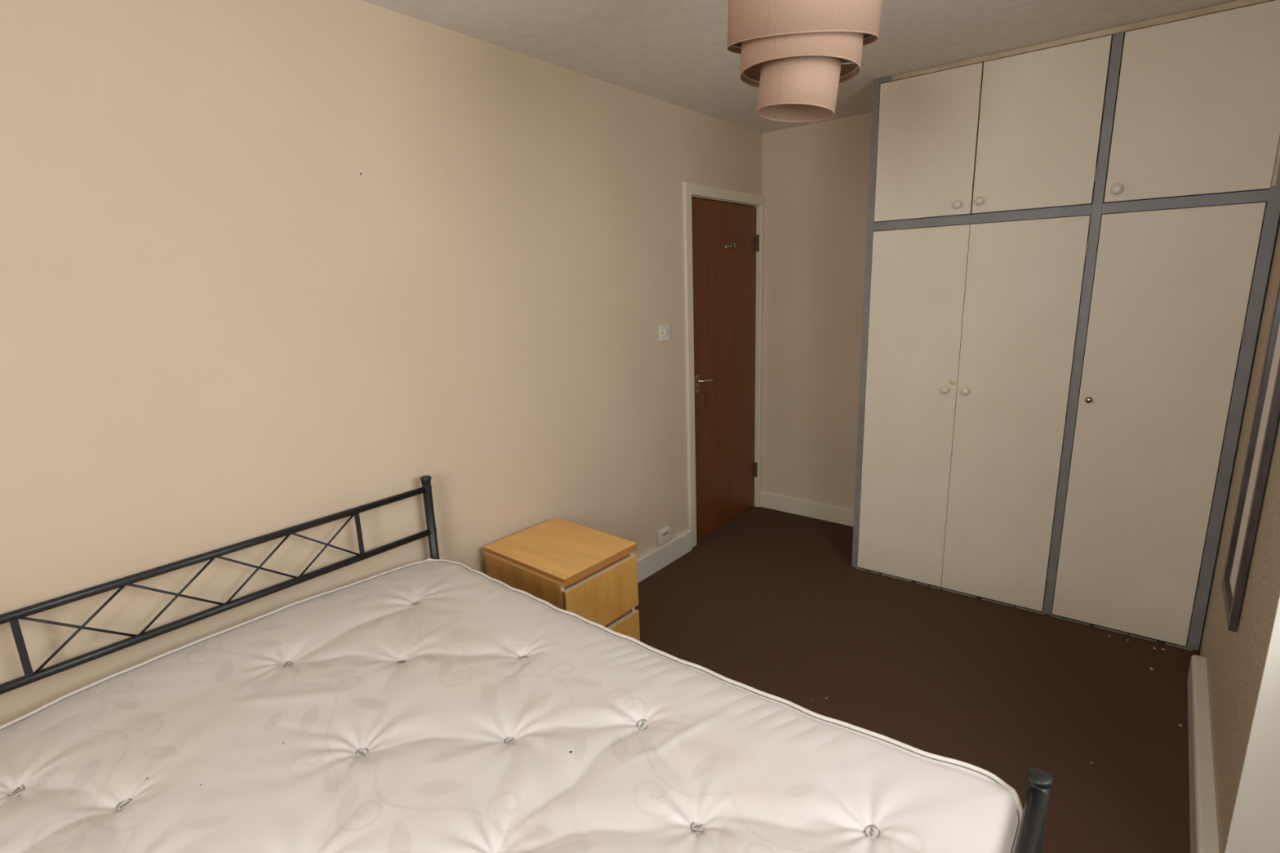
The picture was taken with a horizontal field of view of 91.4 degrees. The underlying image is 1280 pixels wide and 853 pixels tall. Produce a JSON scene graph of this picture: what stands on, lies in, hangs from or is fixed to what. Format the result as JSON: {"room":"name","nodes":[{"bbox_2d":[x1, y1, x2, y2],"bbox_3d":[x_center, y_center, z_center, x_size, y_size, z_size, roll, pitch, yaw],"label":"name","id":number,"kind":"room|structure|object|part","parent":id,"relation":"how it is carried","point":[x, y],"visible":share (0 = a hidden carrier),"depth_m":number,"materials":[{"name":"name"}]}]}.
{"room":"bedroom","nodes":[
{"label":"bedroom","id":0,"kind":"room"},
{"bbox_2d":[0,0,762,725],"bbox_3d":[-0.824,-0.145,2.267,0.141,2.416,4.993,8,17,38],"label":"wall","id":1,"kind":"structure","parent":0,"point":[266,266],"depth_m":1.87,"materials":[{"name":"paint"}]},
{"bbox_2d":[656,525,670,545],"bbox_3d":[0.133,0.607,3.475,0.035,0.085,0.092,8,17,38],"label":"socket","id":2,"kind":"object","parent":1,"relation":"attached to","point":[664,533],"visible":1,"depth_m":3.45,"materials":[{"name":"beige plastic"}]},
{"bbox_2d":[636,528,692,582],"bbox_3d":[-0.995,1.067,2.135,0.036,0.128,4.107,8,17,38],"label":"baseboard","id":3,"kind":"structure","parent":1,"relation":"attached to","point":[651,561],"depth_m":3.46,"materials":[{"name":"beige paint"}]},
{"bbox_2d":[658,324,670,341],"bbox_3d":[0.132,-0.494,3.285,0.015,0.086,0.086,8,17,38],"label":"light switch","id":4,"kind":"object","parent":1,"relation":"attached to","point":[664,329],"visible":1,"depth_m":3.28,"materials":[{"name":"beige plastic"}]},
{"bbox_2d":[682,182,764,547],"bbox_3d":[0.480,-0.369,3.858,0.161,2.052,0.868,8,17,38],"label":"trim","id":5,"kind":"structure","parent":1,"relation":"attached to","point":[690,190],"depth_m":3.63,"materials":[{"name":"beige paint"}]},
{"bbox_2d":[691,197,759,540],"bbox_3d":[0.533,-0.335,3.842,0.098,1.978,0.770,8,17,38],"label":"door","id":6,"kind":"structure","parent":1,"relation":"in","point":[726,242],"depth_m":3.82,"materials":[{"name":"brown wood"}]},
{"bbox_3d":[0.328,-0.247,3.605,0.009,0.102,0.040,8,17,38],"label":"latch plate","id":7,"kind":"part","parent":6,"relation":"part of","materials":[{"name":"gold metal"}]},
{"bbox_3d":[0.379,-0.269,3.620,0.050,0.026,0.121,8,17,38],"label":"handle","id":8,"kind":"part","parent":6,"relation":"part of","materials":[{"name":"silver metal"}]},
{"bbox_2d":[362,0,1237,133],"bbox_3d":[0.298,-1.189,1.066,3.150,0.080,5.293,8,17,38],"label":"ceiling","id":9,"kind":"structure","parent":0,"point":[673,51],"depth_m":2.28,"materials":[{"name":"paint"}]},
{"bbox_2d":[726,0,882,122],"bbox_3d":[0.384,-0.991,1.469,0.369,0.492,0.372,8,17,38],"label":"pendant lamp","id":10,"kind":"object","parent":9,"relation":"hanging from","point":[797,54],"visible":1,"depth_m":1.41,"materials":[{"name":"fabric"}]},
{"bbox_2d":[761,111,871,508],"bbox_3d":[1.691,-0.510,3.473,2.490,2.416,0.120,8,17,38],"label":"wall","id":11,"kind":"structure","parent":0,"point":[815,176],"depth_m":3.85,"materials":[{"name":"paint"}]},
{"bbox_2d":[760,490,853,526],"bbox_3d":[1.183,0.552,4.078,0.875,0.112,0.018,8,17,38],"label":"baseboard","id":12,"kind":"structure","parent":11,"relation":"attached to","point":[806,508],"depth_m":4.12,"materials":[{"name":"beige paint"}]},
{"bbox_2d":[635,506,1199,852],"bbox_3d":[0.382,1.233,1.623,3.150,0.060,5.293,8,17,38],"label":"floor","id":13,"kind":"structure","parent":0,"point":[772,602],"depth_m":2.51,"materials":[{"name":"brown carpet"}]},
{"bbox_2d":[0,475,1053,852],"bbox_3d":[-0.426,0.854,1.231,1.906,0.908,1.358,8,17,38],"label":"frame","id":14,"kind":"object","parent":13,"relation":"on","point":[1030,836],"visible":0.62,"depth_m":1.61,"materials":[{"name":"black metal"}]},
{"bbox_3d":[-1.352,0.485,1.510,0.006,0.149,0.197,8,17,38],"label":"lattice rod","id":15,"kind":"part","parent":14,"relation":"part of","materials":[{"name":"black metal"}]},
{"bbox_3d":[-1.349,0.486,1.508,0.006,0.149,0.197,8,17,38],"label":"lattice rod","id":16,"kind":"part","parent":14,"relation":"part of","materials":[{"name":"black metal"}]},
{"bbox_3d":[-1.228,0.447,1.659,0.006,0.149,0.197,8,17,38],"label":"lattice rod","id":17,"kind":"part","parent":14,"relation":"part of","materials":[{"name":"black metal"}]},
{"bbox_3d":[-1.225,0.447,1.657,0.006,0.149,0.197,8,17,38],"label":"lattice rod","id":18,"kind":"part","parent":14,"relation":"part of","materials":[{"name":"black metal"}]},
{"bbox_3d":[-1.167,0.350,1.715,0.022,0.022,1.319,8,17,38],"label":"head rail","id":19,"kind":"part","parent":14,"relation":"part of","materials":[{"name":"black metal"}]},
{"bbox_3d":[-1.162,0.506,1.751,0.022,0.022,1.319,8,17,38],"label":"head rail","id":20,"kind":"part","parent":14,"relation":"part of","materials":[{"name":"black metal"}]},
{"bbox_3d":[-1.105,0.408,1.808,0.006,0.149,0.197,8,17,38],"label":"lattice rod","id":21,"kind":"part","parent":14,"relation":"part of","materials":[{"name":"black metal"}]},
{"bbox_3d":[-1.101,0.409,1.806,0.006,0.149,0.197,8,17,38],"label":"lattice rod","id":22,"kind":"part","parent":14,"relation":"part of","materials":[{"name":"black metal"}]},
{"bbox_3d":[-0.981,0.370,1.957,0.006,0.149,0.197,8,17,38],"label":"lattice rod","id":23,"kind":"part","parent":14,"relation":"part of","materials":[{"name":"black metal"}]},
{"bbox_3d":[-0.978,0.370,1.955,0.006,0.149,0.197,8,17,38],"label":"lattice rod","id":24,"kind":"part","parent":14,"relation":"part of","materials":[{"name":"black metal"}]},
{"bbox_3d":[-0.741,0.615,2.303,0.031,0.890,0.031,8,17,38],"label":"post","id":25,"kind":"part","parent":14,"relation":"part of","materials":[{"name":"black metal"}]},
{"bbox_2d":[0,558,1023,852],"bbox_3d":[-0.430,0.783,1.199,1.848,0.243,1.395,8,17,38],"label":"mattress","id":26,"kind":"object","parent":14,"relation":"on","point":[429,705],"visible":1,"depth_m":1.25,"materials":[{"name":"beige fabric"}]},
{"bbox_3d":[0.295,0.774,0.612,0.027,0.027,1.319,8,17,38],"label":"foot rail","id":27,"kind":"part","parent":14,"relation":"part of","materials":[{"name":"black metal"}]},
{"bbox_3d":[0.718,0.942,1.179,0.034,0.659,0.034,8,17,38],"label":"post","id":28,"kind":"part","parent":14,"relation":"part of","materials":[{"name":"black metal"}]},
{"bbox_2d":[483,517,639,640],"bbox_3d":[-0.305,0.735,2.510,0.467,0.558,0.384,9,17,40],"label":"nightstand","id":29,"kind":"object","parent":13,"relation":"on","point":[590,574],"visible":0.58,"depth_m":2.37,"materials":[{"name":"brown wood"}]},
{"bbox_3d":[-0.431,0.784,2.386,0.440,0.528,0.016,9,17,40],"label":"panel","id":30,"kind":"part","parent":29,"relation":"part of","materials":[{"name":"brown wood"}]},
{"bbox_3d":[-0.314,0.478,2.451,0.466,0.030,0.383,9,17,40],"label":"panel","id":31,"kind":"part","parent":29,"relation":"part of","materials":[{"name":"brown wood"}]},
{"bbox_3d":[-0.139,0.644,2.341,0.018,0.214,0.380,9,17,40],"label":"drawer","id":32,"kind":"part","parent":29,"relation":"part of","materials":[{"name":"brown wood"}]},
{"bbox_3d":[-0.131,0.877,2.394,0.018,0.212,0.380,9,17,40],"label":"drawer","id":33,"kind":"part","parent":29,"relation":"part of","materials":[{"name":"brown wood"}]},
{"bbox_2d":[851,0,1279,651],"bbox_3d":[1.817,-0.378,2.884,1.424,2.416,0.534,8,16,37],"label":"wardrobe","id":34,"kind":"object","parent":13,"relation":"on","point":[1070,240],"visible":1,"depth_m":2.60,"materials":[{"name":"paint"}]},
{"bbox_3d":[1.314,-0.065,3.062,0.416,1.734,0.018,8,16,37],"label":"door","id":35,"kind":"part","parent":34,"relation":"part of","materials":[{"name":"white wood"}]},
{"bbox_3d":[1.273,-1.245,2.790,0.413,0.598,0.018,8,16,37],"label":"door","id":36,"kind":"part","parent":34,"relation":"part of","materials":[{"name":"white wood"}]},
{"bbox_3d":[1.424,-0.171,2.917,0.035,0.035,0.030,8,16,37],"label":"knob","id":37,"kind":"part","parent":34,"relation":"part of","materials":[{"name":"beige plastic"}]},
{"bbox_3d":[1.391,-0.974,2.737,0.035,0.035,0.030,8,16,37],"label":"knob","id":38,"kind":"part","parent":34,"relation":"part of","materials":[{"name":"beige plastic"}]},
{"bbox_3d":[1.492,-0.162,2.867,0.035,0.035,0.030,8,16,37],"label":"knob","id":39,"kind":"part","parent":34,"relation":"part of","materials":[{"name":"beige plastic"}]},
{"bbox_3d":[1.460,-0.970,2.684,0.035,0.035,0.030,8,16,37],"label":"knob","id":40,"kind":"part","parent":34,"relation":"part of","materials":[{"name":"beige plastic"}]},
{"bbox_3d":[1.462,-0.910,2.743,0.850,0.039,0.029,8,16,37],"label":"rail","id":41,"kind":"part","parent":34,"relation":"part of","materials":[{"name":"grey paint"}]},
{"bbox_3d":[1.652,-0.019,2.809,0.428,1.734,0.018,8,16,37],"label":"door","id":42,"kind":"part","parent":34,"relation":"part of","materials":[{"name":"white wood"}]},
{"bbox_3d":[1.611,-1.199,2.538,0.426,0.598,0.018,8,16,37],"label":"door","id":43,"kind":"part","parent":34,"relation":"part of","materials":[{"name":"white wood"}]},
{"bbox_3d":[1.861,-0.110,2.591,0.027,0.027,0.030,8,16,37],"label":"knob","id":44,"kind":"part","parent":34,"relation":"part of","materials":[{"name":"silver metal"}]},
{"bbox_3d":[1.835,-0.915,2.404,0.040,0.040,0.030,8,16,37],"label":"knob","id":45,"kind":"part","parent":34,"relation":"part of","materials":[{"name":"beige plastic"}]},
{"bbox_3d":[2.037,0.034,2.521,0.464,1.734,0.018,8,16,37],"label":"door","id":46,"kind":"part","parent":34,"relation":"part of","materials":[{"name":"white wood"}]},
{"bbox_3d":[2.014,-0.835,2.330,0.469,0.039,0.029,8,16,37],"label":"rail","id":47,"kind":"part","parent":34,"relation":"part of","materials":[{"name":"grey paint"}]},
{"bbox_3d":[1.998,-1.146,2.248,0.466,0.598,0.018,8,16,37],"label":"door","id":48,"kind":"part","parent":34,"relation":"part of","materials":[{"name":"white wood"}]},
{"bbox_2d":[1199,214,1279,852],"bbox_3d":[2.101,-0.158,1.881,0.347,2.416,1.908,8,17,38],"label":"wall","id":49,"kind":"structure","parent":0,"point":[1236,660],"depth_m":1.70,"materials":[{"name":"paint"}]},
{"bbox_2d":[1187,655,1218,852],"bbox_3d":[1.750,1.024,1.952,0.040,0.106,1.117,9,17,39],"label":"baseboard","id":50,"kind":"structure","parent":49,"relation":"attached to","point":[1202,810],"depth_m":1.86,"materials":[{"name":"beige paint"}]},
{"bbox_2d":[1222,280,1279,631],"bbox_3d":[1.779,-0.042,1.775,0.017,1.220,0.344,9,17,39],"label":"wall mirror","id":51,"kind":"object","parent":49,"relation":"attached to","point":[1267,410],"visible":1,"depth_m":1.79,"materials":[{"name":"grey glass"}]},
{"bbox_2d":[1224,596,1279,852],"bbox_3d":[1.456,0.022,1.196,0.227,2.416,0.004,8,17,38],"label":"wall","id":52,"kind":"structure","parent":0,"point":[1255,827],"depth_m":1.43,"materials":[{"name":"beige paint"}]}
]}

